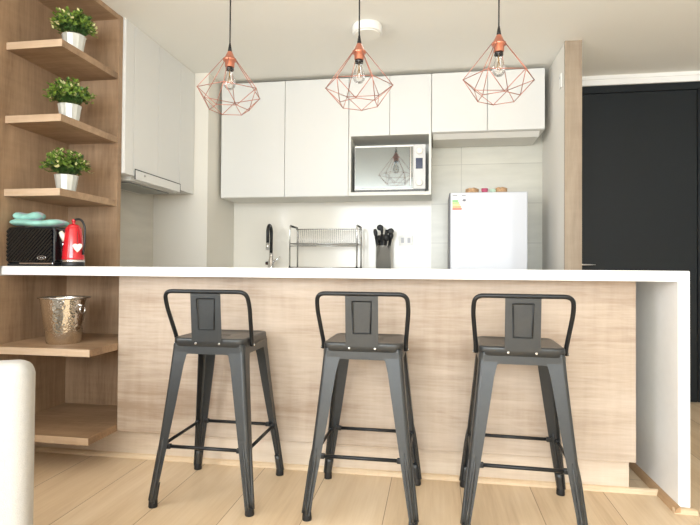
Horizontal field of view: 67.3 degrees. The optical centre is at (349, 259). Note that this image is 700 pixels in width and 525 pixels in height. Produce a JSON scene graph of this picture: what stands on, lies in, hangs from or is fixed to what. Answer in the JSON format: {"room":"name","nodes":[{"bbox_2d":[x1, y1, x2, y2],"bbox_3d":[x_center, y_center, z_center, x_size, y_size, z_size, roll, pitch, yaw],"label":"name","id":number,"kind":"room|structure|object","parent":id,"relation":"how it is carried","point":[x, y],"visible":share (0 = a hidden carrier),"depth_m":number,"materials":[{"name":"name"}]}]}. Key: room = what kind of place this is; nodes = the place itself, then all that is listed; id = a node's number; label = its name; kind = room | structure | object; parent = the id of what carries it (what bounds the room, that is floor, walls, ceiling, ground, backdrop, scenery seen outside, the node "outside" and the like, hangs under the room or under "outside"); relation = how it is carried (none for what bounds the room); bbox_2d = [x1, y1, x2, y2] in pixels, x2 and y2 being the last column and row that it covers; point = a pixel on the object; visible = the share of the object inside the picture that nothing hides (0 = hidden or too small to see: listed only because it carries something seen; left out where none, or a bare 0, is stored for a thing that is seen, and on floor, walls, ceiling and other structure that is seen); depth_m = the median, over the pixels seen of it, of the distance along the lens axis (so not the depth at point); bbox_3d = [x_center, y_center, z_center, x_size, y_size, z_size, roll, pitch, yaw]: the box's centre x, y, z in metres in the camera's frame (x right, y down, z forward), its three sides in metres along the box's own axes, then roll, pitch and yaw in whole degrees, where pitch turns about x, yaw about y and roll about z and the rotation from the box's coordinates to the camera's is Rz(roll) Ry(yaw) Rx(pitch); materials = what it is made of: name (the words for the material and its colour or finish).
{"room":"kitchen","nodes":[
{"label":"kitchen","id":0,"kind":"room"},
{"bbox_2d":[153,73,233,266],"bbox_3d":[-1.196,-0.180,4.029,0.448,2.310,0.515,0,-1,9],"label":"wall","id":1,"kind":"structure","parent":0,"point":[196,229],"depth_m":3.78,"materials":[{"name":"white paint"}]},
{"bbox_2d":[152,64,194,194],"bbox_3d":[-1.296,-0.901,3.686,0.336,0.860,0.212,0,-1,9],"label":"upper cabinet","id":2,"kind":"object","parent":1,"relation":"attached to","point":[187,82],"visible":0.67,"depth_m":3.66,"materials":[{"name":"white laminate"}]},
{"bbox_2d":[33,402,699,524],"bbox_3d":[-0.088,0.984,0.738,5.800,0.100,6.860,0,-1,9],"label":"floor","id":3,"kind":"structure","parent":0,"point":[70,489],"depth_m":2.10,"materials":[{"name":"brown wood"}]},
{"bbox_2d":[0,359,35,524],"bbox_3d":[-1.587,0.586,1.196,1.580,0.688,0.400,1,-1,-19],"label":"sofa","id":4,"kind":"object","parent":3,"relation":"on","point":[17,377],"visible":1,"depth_m":1.26,"materials":[{"name":"white fabric"}]},
{"bbox_2d":[0,275,118,445],"bbox_3d":[-1.404,0.511,2.349,0.579,0.875,1.105,0,-1,9],"label":"shelving","id":5,"kind":"object","parent":3,"relation":"on","point":[76,385],"visible":0.56,"depth_m":2.73,"materials":[{"name":"brown wood"}]},
{"bbox_2d":[37,296,90,344],"bbox_3d":[-1.376,0.288,2.533,0.231,0.220,0.231,0,-1,9],"label":"ice bucket","id":6,"kind":"object","parent":5,"relation":"on","point":[63,317],"visible":1,"depth_m":2.46,"materials":[{"name":"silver metal"}]},
{"bbox_2d":[148,289,283,516],"bbox_3d":[-0.532,0.534,2.187,0.429,0.836,0.428,0,-1,9],"label":"bar stool","id":7,"kind":"object","parent":3,"relation":"on","point":[206,339],"visible":1,"depth_m":2.04,"materials":[{"name":"black metal"}]},
{"bbox_2d":[34,276,657,495],"bbox_3d":[-0.138,0.522,2.633,2.950,0.879,0.530,0,-1,9],"label":"kitchen island","id":8,"kind":"object","parent":3,"relation":"on","point":[601,361],"depth_m":2.32,"materials":[{"name":"brown wood"}]},
{"bbox_2d":[2,266,689,507],"bbox_3d":[-0.122,0.492,2.595,2.994,0.902,0.700,0,-1,9],"label":"island countertop","id":9,"kind":"structure","parent":8,"relation":"on","point":[662,297],"depth_m":2.17,"materials":[{"name":"white stone"}]},
{"bbox_2d":[6,227,64,265],"bbox_3d":[-1.500,-0.063,2.545,0.262,0.187,0.138,0,-1,9],"label":"toaster","id":10,"kind":"object","parent":9,"relation":"on","point":[26,246],"visible":0.94,"depth_m":2.48,"materials":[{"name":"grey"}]},
{"bbox_2d":[10,212,68,226],"bbox_3d":[-1.496,-0.192,2.538,0.263,0.079,0.145,0,-1,9],"label":"folded cloth","id":11,"kind":"object","parent":10,"relation":"on","point":[34,219],"visible":0.94,"depth_m":2.50,"materials":[{"name":"teal fabric"}]},
{"bbox_2d":[0,0,122,266],"bbox_3d":[-1.519,-0.666,2.394,0.327,1.389,1.119,0,-1,9],"label":"open shelving","id":12,"kind":"object","parent":9,"relation":"on","point":[33,53],"visible":0.91,"depth_m":2.73,"materials":[{"name":"brown wood"}]},
{"bbox_2d":[38,147,94,190],"bbox_3d":[-1.406,-0.446,2.616,0.233,0.226,0.231,0,-1,29],"label":"potted plant","id":13,"kind":"object","parent":12,"relation":"on","point":[67,168],"visible":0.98,"depth_m":2.58,"materials":[{"name":"green plant"}]},
{"bbox_2d":[42,77,96,120],"bbox_3d":[-1.395,-0.796,2.618,0.235,0.230,0.246,0,-1,36],"label":"potted plant","id":14,"kind":"object","parent":12,"relation":"on","point":[69,96],"visible":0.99,"depth_m":2.58,"materials":[{"name":"green plant"}]},
{"bbox_2d":[48,6,97,51],"bbox_3d":[-1.378,-1.145,2.627,0.225,0.228,0.242,1,-1,-8],"label":"potted plant","id":15,"kind":"object","parent":12,"relation":"on","point":[77,23],"visible":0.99,"depth_m":2.59,"materials":[{"name":"green plant"}]},
{"bbox_2d":[59,218,85,266],"bbox_3d":[-1.314,-0.084,2.504,0.112,0.230,0.103,0,-1,29],"label":"electric kettle","id":16,"kind":"object","parent":9,"relation":"on","point":[70,256],"visible":1,"depth_m":2.47,"materials":[{"name":"red plastic"}]},
{"bbox_2d":[73,231,81,251],"bbox_3d":[-1.265,-0.085,2.455,0.046,0.099,0.023,0,-1,9],"label":"tag","id":17,"kind":"object","parent":16,"relation":"hanging from","point":[77,247],"visible":1,"depth_m":2.44,"materials":[{"name":"white paper"}]},
{"bbox_2d":[629,462,680,512],"bbox_3d":[1.299,0.955,2.348,0.022,0.026,0.720,0,-1,9],"label":"baseboard","id":18,"kind":"structure","parent":9,"relation":"attached to","point":[634,467],"depth_m":2.19,"materials":[{"name":"brown wood"}]},
{"bbox_2d":[302,291,421,524],"bbox_3d":[0.067,0.537,2.093,0.429,0.836,0.428,0,-1,9],"label":"bar stool","id":19,"kind":"object","parent":3,"relation":"on","point":[361,340],"visible":1,"depth_m":1.94,"materials":[{"name":"black metal"}]},
{"bbox_2d":[448,192,527,269],"bbox_3d":[0.956,0.253,3.710,0.518,1.424,0.402,0,-1,9],"label":"refrigerator","id":20,"kind":"object","parent":3,"relation":"on","point":[487,230],"visible":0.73,"depth_m":3.52,"materials":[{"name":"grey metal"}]},
{"bbox_2d":[465,188,478,191],"bbox_3d":[0.863,-0.483,3.718,0.096,0.046,0.096,0,-1,9],"label":"woven basket","id":21,"kind":"object","parent":20,"relation":"on","point":[468,189],"visible":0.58,"depth_m":3.68,"materials":[{"name":"beige wicker"}]},
{"bbox_2d":[495,187,506,191],"bbox_3d":[1.057,-0.483,3.687,0.090,0.048,0.090,0,-1,9],"label":"woven basket","id":22,"kind":"object","parent":20,"relation":"on","point":[498,189],"visible":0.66,"depth_m":3.65,"materials":[{"name":"beige wicker"}]},
{"bbox_2d":[459,293,587,524],"bbox_3d":[0.639,0.540,2.010,0.429,0.836,0.429,0,-1,11],"label":"bar stool","id":23,"kind":"object","parent":3,"relation":"on","point":[522,343],"visible":1,"depth_m":1.86,"materials":[{"name":"black metal"}]},
{"bbox_2d":[672,507,698,515],"bbox_3d":[1.273,0.954,1.996,0.084,0.016,0.022,0,-1,9],"label":"baseboard","id":24,"kind":"structure","parent":3,"relation":"on","point":[685,511],"depth_m":1.99,"materials":[{"name":"brown wood"}]},
{"bbox_3d":[-0.192,0.544,3.876,1.574,0.872,0.447,0,-1,9],"label":"base cabinet","id":25,"kind":"object","parent":3,"relation":"on","visible":0},
{"bbox_3d":[-0.185,0.087,3.867,1.590,0.039,0.477,0,-1,9],"label":"countertop","id":26,"kind":"structure","parent":25,"relation":"on","visible":0},
{"bbox_2d":[265,224,279,267],"bbox_3d":[-0.614,-0.104,4.018,0.128,0.342,0.120,1,-1,-44],"label":"tap","id":27,"kind":"object","parent":26,"relation":"on","point":[269,246],"visible":0.96,"depth_m":4.03,"materials":[{"name":"silver metal"}]},
{"bbox_2d":[267,253,274,267],"bbox_3d":[-0.608,0.006,4.050,0.060,0.122,0.060,0,-1,9],"label":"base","id":28,"kind":"object","parent":27,"relation":"attached to","point":[270,263],"depth_m":4.03,"materials":[{"name":"silver metal"}]},
{"bbox_2d":[288,225,361,267],"bbox_3d":[-0.178,-0.093,3.921,0.514,0.323,0.238,0,-1,9],"label":"dish rack","id":29,"kind":"object","parent":26,"relation":"on","point":[297,243],"visible":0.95,"depth_m":3.94,"materials":[{"name":"silver metal"}]},
{"bbox_2d":[290,229,360,246],"bbox_3d":[-0.177,-0.166,3.922,0.500,0.141,0.227,0,-1,9],"label":"tray","id":30,"kind":"object","parent":29,"relation":"on","point":[297,243],"depth_m":3.96,"materials":[{"name":"silver metal"}]},
{"bbox_2d":[291,267,360,267],"bbox_3d":[-0.179,0.056,3.919,0.499,0.007,0.227,0,-1,9],"label":"tray","id":31,"kind":"object","parent":29,"relation":"on","point":[291,267],"depth_m":3.81,"materials":[{"name":"silver metal"}]},
{"bbox_2d":[376,246,390,268],"bbox_3d":[0.248,-0.016,3.911,0.118,0.175,0.118,0,-1,9],"label":"utensil holder","id":32,"kind":"object","parent":26,"relation":"on","point":[383,253],"visible":0.84,"depth_m":3.86,"materials":[{"name":"metal"}]},
{"bbox_2d":[373,229,378,247],"bbox_3d":[0.204,-0.087,3.896,0.063,0.288,0.032,0,-1,9],"label":"spatula","id":33,"kind":"object","parent":32,"relation":"in","point":[375,232],"visible":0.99,"depth_m":3.89,"materials":[{"name":"black plastic"}]},
{"bbox_2d":[377,225,383,245],"bbox_3d":[0.228,-0.104,3.931,0.057,0.321,0.025,0,-1,9],"label":"ladle","id":34,"kind":"object","parent":32,"relation":"in","point":[379,227],"visible":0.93,"depth_m":3.92,"materials":[{"name":"black plastic"}]},
{"bbox_2d":[383,234,388,245],"bbox_3d":[0.264,-0.067,3.876,0.052,0.247,0.052,0,-1,9],"label":"whisk","id":35,"kind":"object","parent":32,"relation":"in","point":[385,236],"visible":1,"depth_m":3.86,"materials":[{"name":"black plastic"}]},
{"bbox_2d":[385,228,393,233],"bbox_3d":[0.285,-0.089,3.888,0.079,0.292,0.025,0,-1,9],"label":"slotted spoon","id":36,"kind":"object","parent":32,"relation":"in","point":[390,230],"visible":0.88,"depth_m":3.88,"materials":[{"name":"black plastic"}]},
{"bbox_2d":[388,234,392,245],"bbox_3d":[0.290,-0.074,3.905,0.063,0.263,0.040,0,-1,9],"label":"turner","id":37,"kind":"object","parent":32,"relation":"in","point":[390,235],"visible":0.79,"depth_m":3.90,"materials":[{"name":"black plastic"}]},
{"bbox_2d":[101,0,699,83],"bbox_3d":[-0.070,-1.426,0.774,5.800,0.100,6.860,0,-1,9],"label":"ceiling","id":38,"kind":"structure","parent":0,"point":[272,40],"depth_m":3.11,"materials":[{"name":"white paint"}]},
{"bbox_2d":[196,0,259,115],"bbox_3d":[-0.605,-1.051,2.647,0.334,0.601,0.290,0,-1,26],"label":"pendant lamp","id":39,"kind":"object","parent":38,"relation":"hanging from","point":[229,59],"visible":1,"depth_m":2.64,"materials":[{"name":"brown metal"}]},
{"bbox_2d":[325,0,392,110],"bbox_3d":[0.044,-1.048,2.542,0.334,0.601,0.290,0,-1,9],"label":"pendant lamp","id":40,"kind":"object","parent":38,"relation":"hanging from","point":[359,53],"visible":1,"depth_m":2.53,"materials":[{"name":"orange metal"}]},
{"bbox_2d":[352,19,381,40],"bbox_3d":[0.099,-1.314,3.014,0.172,0.054,0.172,0,-1,9],"label":"ceiling light","id":41,"kind":"object","parent":38,"relation":"attached to","point":[370,29],"visible":0.93,"depth_m":2.96,"materials":[{"name":"white plastic"}]},
{"bbox_2d":[354,28,379,40],"bbox_3d":[0.099,-1.290,3.014,0.148,0.006,0.148,0,-1,9],"label":"diffuser","id":42,"kind":"object","parent":41,"relation":"attached to","point":[367,34],"depth_m":2.99,"materials":[{"name":"white plastic"}]},
{"bbox_2d":[463,0,534,104],"bbox_3d":[0.690,-1.045,2.438,0.334,0.601,0.290,0,-1,1],"label":"pendant lamp","id":43,"kind":"object","parent":38,"relation":"hanging from","point":[498,44],"visible":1,"depth_m":2.43,"materials":[{"name":"brown metal"}]},
{"bbox_2d":[542,44,563,269],"bbox_3d":[1.403,-0.169,3.524,0.094,2.310,0.680,0,-1,9],"label":"wall partition","id":44,"kind":"structure","parent":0,"point":[553,133],"depth_m":3.52,"materials":[{"name":"white paint"}]},
{"bbox_2d":[559,73,561,88],"bbox_3d":[1.317,-1.118,3.290,0.010,0.090,0.045,0,-1,9],"label":"wall switch","id":45,"kind":"object","parent":44,"relation":"attached to","point":[560,75],"visible":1,"depth_m":3.28,"materials":[{"name":"white plastic"}]},
{"bbox_2d":[564,40,581,269],"bbox_3d":[1.347,-0.175,3.179,0.098,2.310,0.020,0,-1,9],"label":"wood panel","id":46,"kind":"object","parent":44,"relation":"attached to","point":[572,49],"depth_m":3.18,"materials":[{"name":"brown wood"}]},
{"bbox_3d":[-1.655,-0.199,2.976,0.120,2.310,2.740,0,-1,9],"label":"wall","id":47,"kind":"structure","parent":0,"visible":0},
{"bbox_2d":[92,190,153,266],"bbox_3d":[-1.507,-0.237,3.401,0.035,0.600,0.825,0,-1,9],"label":"wall","id":48,"kind":"structure","parent":47,"relation":"attached to","point":[136,218],"depth_m":3.59,"materials":[{"name":"tile"}]},
{"bbox_2d":[121,19,134,175],"bbox_3d":[-1.408,-0.912,2.994,0.336,0.860,0.087,0,-1,9],"label":"upper cabinet","id":49,"kind":"object","parent":48,"relation":"attached to","point":[128,28],"visible":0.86,"depth_m":2.95,"materials":[{"name":"white laminate"}]},
{"bbox_2d":[132,27,180,182],"bbox_3d":[-1.357,-0.907,3.309,0.336,0.860,0.549,0,-1,9],"label":"upper cabinet","id":50,"kind":"object","parent":48,"relation":"attached to","point":[157,74],"visible":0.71,"depth_m":3.25,"materials":[{"name":"white laminate"}]},
{"bbox_2d":[121,169,180,193],"bbox_3d":[-1.333,-0.482,3.298,0.310,0.073,0.544,0,-1,9],"label":"range hood","id":51,"kind":"object","parent":50,"relation":"attached to","point":[142,183],"visible":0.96,"depth_m":3.26,"materials":[{"name":"white plastic"}]},
{"bbox_2d":[123,17,193,72],"bbox_3d":[-1.347,-1.342,3.378,0.331,0.009,0.851,0,-1,9],"label":"trim","id":52,"kind":"structure","parent":50,"relation":"on","point":[123,17],"depth_m":3.25,"materials":[{"name":"white paint"}]},
{"bbox_3d":[0.869,-0.166,4.016,4.770,2.310,0.120,0,-1,9],"label":"wall","id":53,"kind":"structure","parent":0,"visible":0},
{"bbox_2d":[233,201,430,268],"bbox_3d":[-0.159,-0.202,4.116,1.572,0.570,0.012,0,-1,9],"label":"backsplash","id":54,"kind":"structure","parent":53,"relation":"attached to","point":[251,220],"depth_m":4.11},
{"bbox_2d":[221,78,354,202],"bbox_3d":[-0.461,-0.880,4.003,0.967,0.850,0.327,0,-1,9],"label":"upper cabinet","id":55,"kind":"object","parent":54,"relation":"attached to","point":[292,146],"visible":0.92,"depth_m":3.84,"materials":[{"name":"white plastic"}]},
{"bbox_2d":[348,74,431,201],"bbox_3d":[0.306,-0.878,3.879,0.584,0.848,0.327,0,-1,9],"label":"upper cabinet","id":56,"kind":"object","parent":54,"relation":"attached to","point":[404,115],"visible":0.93,"depth_m":3.73,"materials":[{"name":"white"}]},
{"bbox_2d":[354,144,425,191],"bbox_3d":[0.303,-0.648,3.864,0.504,0.330,0.296,0,-1,9],"label":"microwave oven","id":57,"kind":"object","parent":56,"relation":"in","point":[384,168],"visible":0.97,"depth_m":3.73,"materials":[{"name":"silver metal"}]},
{"bbox_2d":[399,235,412,244],"bbox_3d":[0.425,-0.149,4.009,0.105,0.075,0.010,0,-1,9],"label":"wall socket","id":58,"kind":"object","parent":54,"relation":"attached to","point":[403,239],"visible":1,"depth_m":4.01,"materials":[{"name":"white plastic"}]},
{"bbox_2d":[431,133,541,269],"bbox_3d":[1.017,-0.616,3.934,0.804,1.410,0.008,0,-1,9],"label":"wall tiles","id":59,"kind":"structure","parent":53,"relation":"attached to","point":[518,168],"depth_m":3.93,"materials":[{"name":"tile"}]},
{"bbox_2d":[432,68,544,147],"bbox_3d":[0.970,-1.074,3.775,0.757,0.450,0.327,0,-1,9],"label":"upper cabinet","id":60,"kind":"object","parent":53,"relation":"attached to","point":[458,120],"visible":0.84,"depth_m":3.63,"materials":[{"name":"white plastic"}]},
{"bbox_2d":[582,90,696,401],"bbox_3d":[2.003,-0.104,3.724,0.846,2.185,0.092,0,-1,9],"label":"door","id":61,"kind":"structure","parent":53,"relation":"in","point":[639,149],"depth_m":3.74,"materials":[{"name":"black paint"}]},
{"bbox_2d":[582,81,699,94],"bbox_3d":[2.356,-0.127,3.696,1.732,2.245,0.035,0,-1,9],"label":"door frame","id":62,"kind":"structure","parent":53,"relation":"attached to","point":[675,86],"depth_m":3.74,"materials":[{"name":"black paint"}]},
{"bbox_2d":[582,75,699,86],"bbox_3d":[2.363,-1.282,3.706,1.732,0.065,0.050,0,-1,9],"label":"crown molding","id":63,"kind":"structure","parent":53,"relation":"attached to","point":[691,78],"depth_m":3.73,"materials":[{"name":"white"}]},
{"bbox_2d":[582,71,699,79],"bbox_3d":[2.358,-1.303,3.675,1.732,0.025,0.012,0,-1,9],"label":"crown molding","id":64,"kind":"structure","parent":53,"relation":"attached to","point":[686,73],"depth_m":3.72,"materials":[{"name":"white paint"}]},
{"bbox_2d":[697,90,699,401],"bbox_3d":[2.813,-0.100,3.625,0.767,2.185,0.028,0,-1,9],"label":"door","id":65,"kind":"structure","parent":53,"relation":"in","point":[698,91],"depth_m":3.68,"materials":[{"name":"black paint"}]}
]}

